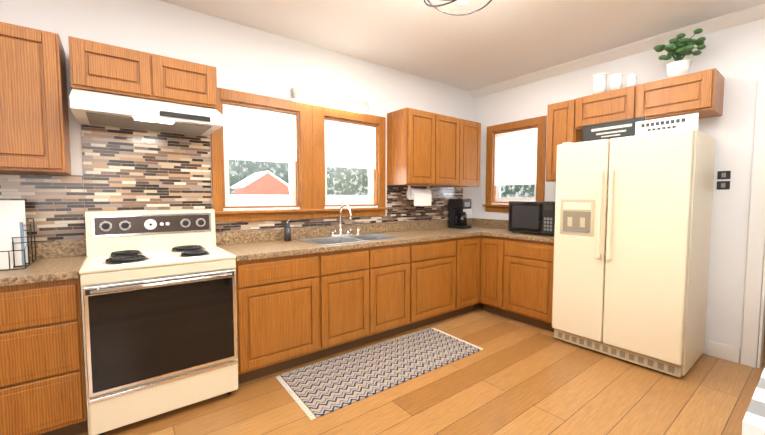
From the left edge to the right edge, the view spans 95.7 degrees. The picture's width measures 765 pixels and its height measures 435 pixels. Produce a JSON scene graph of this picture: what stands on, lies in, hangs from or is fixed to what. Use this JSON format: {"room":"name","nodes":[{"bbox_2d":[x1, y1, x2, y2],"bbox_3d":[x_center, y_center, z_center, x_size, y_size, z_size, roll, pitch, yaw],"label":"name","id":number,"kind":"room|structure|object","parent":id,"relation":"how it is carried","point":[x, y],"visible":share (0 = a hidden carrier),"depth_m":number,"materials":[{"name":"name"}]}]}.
{"room":"kitchen","nodes":[
{"label":"kitchen","id":0,"kind":"room"},
{"bbox_2d":[0,0,473,249],"bbox_3d":[-1.633,-0.203,2.583,7.350,2.680,0.150,-3,4,-37],"label":"wall","id":1,"kind":"structure","parent":0,"point":[243,58],"depth_m":2.79,"materials":[{"name":"white paint"}]},
{"bbox_2d":[0,22,70,174],"bbox_3d":[-2.308,-0.624,1.729,1.070,0.760,0.338,-3,4,-37],"label":"upper cabinet","id":2,"kind":"object","parent":1,"relation":"attached to","point":[34,130],"visible":1,"depth_m":1.85,"materials":[{"name":"brown wood"}]},
{"bbox_2d":[68,36,216,108],"bbox_3d":[-1.548,-0.897,2.298,0.765,0.280,0.338,-3,4,-37],"label":"upper cabinet","id":3,"kind":"object","parent":1,"relation":"attached to","point":[104,68],"visible":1,"depth_m":2.13,"materials":[{"name":"brown wood"}]},
{"bbox_2d":[69,88,223,135],"bbox_3d":[-1.498,-0.673,2.245,0.755,0.158,0.504,-3,4,-37],"label":"range hood","id":4,"kind":"object","parent":1,"relation":"attached to","point":[102,109],"visible":1,"depth_m":2.10,"materials":[{"name":"white metal"}]},
{"bbox_2d":[0,125,462,242],"bbox_3d":[-0.890,-0.232,3.052,4.900,0.824,0.006,-3,4,-37],"label":"tile backsplash","id":5,"kind":"structure","parent":1,"relation":"attached to","point":[130,170],"depth_m":2.41,"materials":[{"name":"tile"}]},
{"bbox_2d":[211,87,314,222],"bbox_3d":[-1.022,-0.502,2.991,0.855,1.050,0.200,-3,4,-37],"label":"window","id":6,"kind":"structure","parent":1,"relation":"in","point":[252,132],"depth_m":2.95,"materials":[{"name":"brown wood"}]},
{"bbox_2d":[291,87,368,111],"bbox_3d":[-0.473,-1.110,3.280,0.800,0.089,0.073,-3,4,-37],"label":"wall sconce","id":7,"kind":"object","parent":1,"relation":"attached to","point":[305,94],"visible":1,"depth_m":3.23,"materials":[{"name":"grey"}]},
{"bbox_2d":[312,104,386,218],"bbox_3d":[-0.344,-0.532,3.511,0.855,1.050,0.200,-3,4,-37],"label":"window","id":8,"kind":"structure","parent":1,"relation":"in","point":[342,142],"depth_m":3.46,"materials":[{"name":"brown wood"}]},
{"bbox_2d":[387,107,480,186],"bbox_3d":[0.625,-0.749,3.978,1.195,0.770,0.338,-3,4,-37],"label":"upper cabinet","id":9,"kind":"object","parent":1,"relation":"attached to","point":[424,148],"visible":1,"depth_m":3.72,"materials":[{"name":"brown wood"}]},
{"bbox_2d":[406,185,431,205],"bbox_3d":[0.406,-0.243,3.852,0.302,0.224,0.125,-3,4,-37],"label":"paper towel holder","id":10,"kind":"object","parent":9,"relation":"attached to","point":[420,197],"visible":1,"depth_m":3.79,"materials":[{"name":"white paper"}]},
{"bbox_2d":[479,235,480,302],"bbox_3d":[1.146,0.555,4.289,0.618,0.770,0.598,-3,4,-37],"label":"base cabinet","id":11,"kind":"object","parent":1,"relation":"attached to","point":[480,262],"visible":0.07,"depth_m":3.87,"materials":[{"name":"brown wood"}]},
{"bbox_2d":[78,303,764,434],"bbox_3d":[1.274,1.269,0.768,9.950,0.050,6.700,-3,4,-37],"label":"floor","id":12,"kind":"structure","parent":0,"point":[513,377],"depth_m":2.20,"materials":[{"name":"laminate"}]},
{"bbox_2d":[0,276,87,434],"bbox_3d":[-1.954,0.743,1.902,0.505,0.870,0.621,-3,4,-37],"label":"base cabinet","id":13,"kind":"object","parent":12,"relation":"on","point":[42,379],"visible":0.94,"depth_m":1.72,"materials":[{"name":"brown wood"}]},
{"bbox_2d":[79,209,237,434],"bbox_3d":[-1.409,0.562,2.225,0.760,1.195,0.721,-3,4,-37],"label":"stove","id":14,"kind":"object","parent":12,"relation":"on","point":[158,301],"visible":1,"depth_m":2.01,"materials":[{"name":"beige metal"}]},
{"bbox_2d":[235,253,319,383],"bbox_3d":[-0.903,0.697,2.707,0.605,0.870,0.621,-3,4,-37],"label":"base cabinet","id":15,"kind":"object","parent":12,"relation":"on","point":[277,303],"visible":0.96,"depth_m":2.45,"materials":[{"name":"brown wood"}]},
{"bbox_2d":[315,243,409,359],"bbox_3d":[-0.294,0.670,3.174,0.930,0.870,0.621,-3,4,-37],"label":"base cabinet","id":16,"kind":"object","parent":12,"relation":"on","point":[364,296],"visible":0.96,"depth_m":2.89,"materials":[{"name":"brown wood"}]},
{"bbox_2d":[216,218,495,261],"bbox_3d":[0.134,0.147,3.459,3.203,0.139,0.643,-3,4,-37],"label":"countertop","id":17,"kind":"structure","parent":16,"relation":"on","point":[253,245],"depth_m":3.05,"materials":[{"name":"stone"}]},
{"bbox_2d":[284,220,290,240],"bbox_3d":[-0.822,0.111,3.000,0.056,0.184,0.063,-3,4,-37],"label":"soap bottle","id":18,"kind":"object","parent":17,"relation":"on","point":[287,232],"visible":1,"depth_m":2.98,"materials":[{"name":"grey metal"}]},
{"bbox_2d":[329,204,359,236],"bbox_3d":[-0.311,0.026,3.271,0.327,0.312,0.218,-3,4,-37],"label":"faucet","id":19,"kind":"object","parent":17,"relation":"on","point":[340,226],"visible":1,"depth_m":3.29,"materials":[{"name":"silver metal"}]},
{"bbox_2d":[296,233,404,245],"bbox_3d":[-0.278,0.276,3.154,0.860,0.176,0.490,-3,4,-37],"label":"sink","id":20,"kind":"object","parent":17,"relation":"in","point":[324,241],"visible":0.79,"depth_m":3.20,"materials":[{"name":"silver metal"}]},
{"bbox_2d":[449,199,471,228],"bbox_3d":[0.947,-0.050,4.266,0.202,0.360,0.222,-3,4,-37],"label":"coffee maker","id":21,"kind":"object","parent":17,"relation":"on","point":[457,217],"visible":1,"depth_m":4.21,"materials":[{"name":"black plastic"}]},
{"bbox_2d":[275,328,482,419],"bbox_3d":[0.043,1.127,2.711,1.580,0.008,0.610,-2,4,-36],"label":"rug","id":22,"kind":"object","parent":12,"relation":"on","point":[322,388],"visible":0.98,"depth_m":2.58,"materials":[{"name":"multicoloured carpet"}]},
{"bbox_2d":[404,238,455,331],"bbox_3d":[0.329,0.642,3.651,0.640,0.870,0.621,-3,4,-37],"label":"base cabinet","id":23,"kind":"object","parent":12,"relation":"on","point":[432,278],"visible":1,"depth_m":3.39,"materials":[{"name":"brown wood"}]},
{"bbox_2d":[449,236,480,317],"bbox_3d":[0.744,0.624,3.971,0.410,0.870,0.618,-3,4,-37],"label":"base cabinet","id":24,"kind":"object","parent":12,"relation":"on","point":[467,287],"visible":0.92,"depth_m":3.72,"materials":[{"name":"brown wood"}]},
{"bbox_2d":[480,235,506,317],"bbox_3d":[1.420,0.626,3.935,0.618,0.870,0.298,-3,4,-37],"label":"base cabinet","id":25,"kind":"object","parent":12,"relation":"on","point":[492,274],"visible":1,"depth_m":3.74,"materials":[{"name":"brown wood"}]},
{"bbox_2d":[484,219,553,242],"bbox_3d":[1.592,0.135,3.662,0.642,0.139,0.810,-3,4,-37],"label":"countertop","id":26,"kind":"structure","parent":25,"relation":"on","point":[499,228],"depth_m":3.63,"materials":[{"name":"stone"}]},
{"bbox_2d":[508,201,554,235],"bbox_3d":[1.659,-0.002,3.643,0.403,0.335,0.500,-3,4,-37],"label":"microwave","id":27,"kind":"object","parent":26,"relation":"on","point":[536,217],"visible":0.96,"depth_m":3.50,"materials":[{"name":"black plastic"}]},
{"bbox_2d":[504,238,553,331],"bbox_3d":[1.678,0.645,3.597,0.621,0.870,0.555,-3,4,-37],"label":"base cabinet","id":28,"kind":"object","parent":12,"relation":"on","point":[528,282],"visible":0.71,"depth_m":3.41,"materials":[{"name":"brown wood"}]},
{"bbox_2d":[552,127,715,377],"bbox_3d":[2.059,0.228,2.915,0.760,1.742,0.910,-3,4,-37],"label":"refrigerator","id":29,"kind":"object","parent":12,"relation":"on","point":[632,231],"visible":1,"depth_m":2.62,"materials":[{"name":"beige metal"}]},
{"bbox_2d":[582,116,644,141],"bbox_3d":[1.923,-0.725,2.907,0.030,0.160,0.460,-3,4,-37],"label":"framed sign","id":30,"kind":"object","parent":29,"relation":"on","point":[612,129],"visible":0.75,"depth_m":2.90,"materials":[{"name":"black plastic"}]},
{"bbox_2d":[635,113,698,135],"bbox_3d":[2.100,-0.683,2.572,0.018,0.115,0.370,-3,4,-37],"label":"framed sign","id":31,"kind":"object","parent":29,"relation":"on","point":[668,124],"visible":0.96,"depth_m":2.56,"materials":[{"name":"white"}]},
{"bbox_3d":[-2.400,0.763,1.560,0.620,0.870,0.621,-3,4,-37],"label":"base cabinet","id":32,"kind":"object","parent":12,"relation":"on","visible":0},
{"bbox_2d":[0,240,86,286],"bbox_3d":[-2.196,0.249,1.679,1.125,0.139,0.633,-3,4,-37],"label":"countertop","id":33,"kind":"structure","parent":32,"relation":"on","point":[59,260],"depth_m":1.92,"materials":[{"name":"stone"}]},
{"bbox_2d":[0,200,36,270],"bbox_3d":[-2.105,0.090,1.827,0.344,0.360,0.305,-3,4,-37],"label":"basket","id":34,"kind":"object","parent":33,"relation":"on","point":[14,244],"visible":1,"depth_m":1.88,"materials":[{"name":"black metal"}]},
{"bbox_3d":[1.763,0.863,0.855,1.380,0.750,1.020,-3,4,-37],"label":"dining table","id":35,"kind":"object","parent":12,"relation":"on","visible":0},
{"bbox_2d":[742,368,764,434],"bbox_3d":[1.763,0.597,0.840,1.448,0.224,1.088,-3,4,-37],"label":"plaid tablecloth","id":36,"kind":"object","parent":35,"relation":"on","point":[753,422],"visible":1,"depth_m":0.85,"materials":[{"name":"white fabric"}]},
{"bbox_2d":[159,0,764,90],"bbox_3d":[1.274,-1.456,0.611,9.950,0.050,6.700,-3,4,-37],"label":"ceiling","id":37,"kind":"structure","parent":0,"point":[492,42],"depth_m":2.84,"materials":[{"name":"white paint"}]},
{"bbox_2d":[423,0,491,15],"bbox_3d":[0.452,-1.405,2.039,0.442,0.214,0.468,-3,4,-37],"label":"ceiling light fixture","id":38,"kind":"object","parent":37,"relation":"attached to","point":[430,4],"visible":1,"depth_m":2.22,"materials":[{"name":"brown metal"}]},
{"bbox_2d":[472,18,764,358],"bbox_3d":[3.217,-0.179,2.179,0.150,2.680,6.400,-3,4,-37],"label":"wall","id":39,"kind":"structure","parent":0,"point":[734,56],"depth_m":2.75,"materials":[{"name":"white paint"}]},
{"bbox_2d":[482,115,546,211],"bbox_3d":[1.615,-0.606,4.187,0.200,1.080,0.810,-3,4,-37],"label":"window","id":40,"kind":"structure","parent":39,"relation":"in","point":[515,156],"depth_m":4.16,"materials":[{"name":"brown wood"}]},
{"bbox_2d":[546,99,581,181],"bbox_3d":[1.871,-0.751,3.497,0.338,0.770,0.280,-3,4,-37],"label":"upper cabinet","id":41,"kind":"object","parent":39,"relation":"attached to","point":[560,122],"visible":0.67,"depth_m":3.40,"materials":[{"name":"brown wood"}]},
{"bbox_2d":[470,3,764,98],"bbox_3d":[3.128,-1.470,2.036,0.075,0.084,6.400,-3,4,-37],"label":"crown molding","id":42,"kind":"structure","parent":39,"relation":"attached to","point":[739,17],"depth_m":3.14,"materials":[{"name":"white paint"}]},
{"bbox_2d":[575,68,724,130],"bbox_3d":[2.241,-0.962,2.986,0.358,0.290,0.960,-3,4,-37],"label":"upper cabinet","id":43,"kind":"object","parent":39,"relation":"attached to","point":[701,93],"visible":0.9,"depth_m":2.75,"materials":[{"name":"brown wood"}]},
{"bbox_2d":[592,73,605,94],"bbox_3d":[1.989,-1.221,3.170,0.114,0.204,0.113,-3,4,-37],"label":"canister","id":44,"kind":"object","parent":43,"relation":"on","point":[600,83],"depth_m":3.12,"materials":[{"name":"white ceramic"}]},
{"bbox_2d":[605,73,622,91],"bbox_3d":[2.068,-1.195,3.068,0.100,0.164,0.098,-3,4,-37],"label":"canister","id":45,"kind":"object","parent":43,"relation":"on","point":[615,83],"depth_m":3.03,"materials":[{"name":"white ceramic"}]},
{"bbox_2d":[627,74,636,86],"bbox_3d":[2.141,-1.170,2.974,0.073,0.124,0.072,-3,4,-37],"label":"canister","id":46,"kind":"object","parent":43,"relation":"on","point":[632,79],"depth_m":2.95,"materials":[{"name":"white ceramic"}]},
{"bbox_2d":[653,28,705,77],"bbox_3d":[2.365,-1.264,2.752,0.346,0.337,0.308,-3,4,-37],"label":"potted plant","id":47,"kind":"object","parent":43,"relation":"on","point":[678,50],"visible":1,"depth_m":2.70,"materials":[{"name":"green plant"}]},
{"bbox_2d":[707,340,739,362],"bbox_3d":[3.881,1.156,1.250,0.016,0.120,4.000,-3,4,-37],"label":"baseboard","id":48,"kind":"structure","parent":39,"relation":"attached to","point":[724,351],"depth_m":2.75,"materials":[{"name":"white paint"}]},
{"bbox_2d":[717,171,730,189],"bbox_3d":[2.688,-0.294,2.728,0.010,0.145,0.075,-3,4,-37],"label":"switch plate","id":49,"kind":"object","parent":39,"relation":"attached to","point":[723,175],"visible":1,"depth_m":2.73,"materials":[{"name":"black plastic"}]},
{"bbox_2d":[740,80,764,367],"bbox_3d":[3.146,0.083,2.269,0.172,2.145,1.015,-3,4,-37],"label":"door frame","id":50,"kind":"structure","parent":39,"relation":"attached to","point":[753,315],"depth_m":2.59,"materials":[{"name":"white paint"}]},
{"label":"outside","id":51,"kind":"structure","parent":0,"visible":0},
{"bbox_2d":[229,159,367,194],"bbox_3d":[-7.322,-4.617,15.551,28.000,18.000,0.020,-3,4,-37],"label":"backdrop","id":52,"kind":"structure","parent":51,"point":[253,165],"depth_m":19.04,"materials":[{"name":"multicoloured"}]},
{"bbox_2d":[501,184,534,196],"bbox_3d":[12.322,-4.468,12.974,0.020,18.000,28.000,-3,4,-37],"label":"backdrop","id":53,"kind":"structure","parent":51,"point":[523,188],"depth_m":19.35,"materials":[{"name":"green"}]},
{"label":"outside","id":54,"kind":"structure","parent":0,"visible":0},
{"bbox_3d":[1.209,1.624,4.779,28.000,0.020,28.000,-3,4,-37],"label":"snow","id":55,"kind":"object","parent":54,"visible":0},
{"bbox_2d":[230,170,367,199],"bbox_3d":[-5.001,-0.469,14.406,14.000,3.050,5.000,-3,4,-37],"label":"barn","id":56,"kind":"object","parent":55,"relation":"on","point":[281,186],"depth_m":14.73,"materials":[{"name":"red wood"}]}
]}

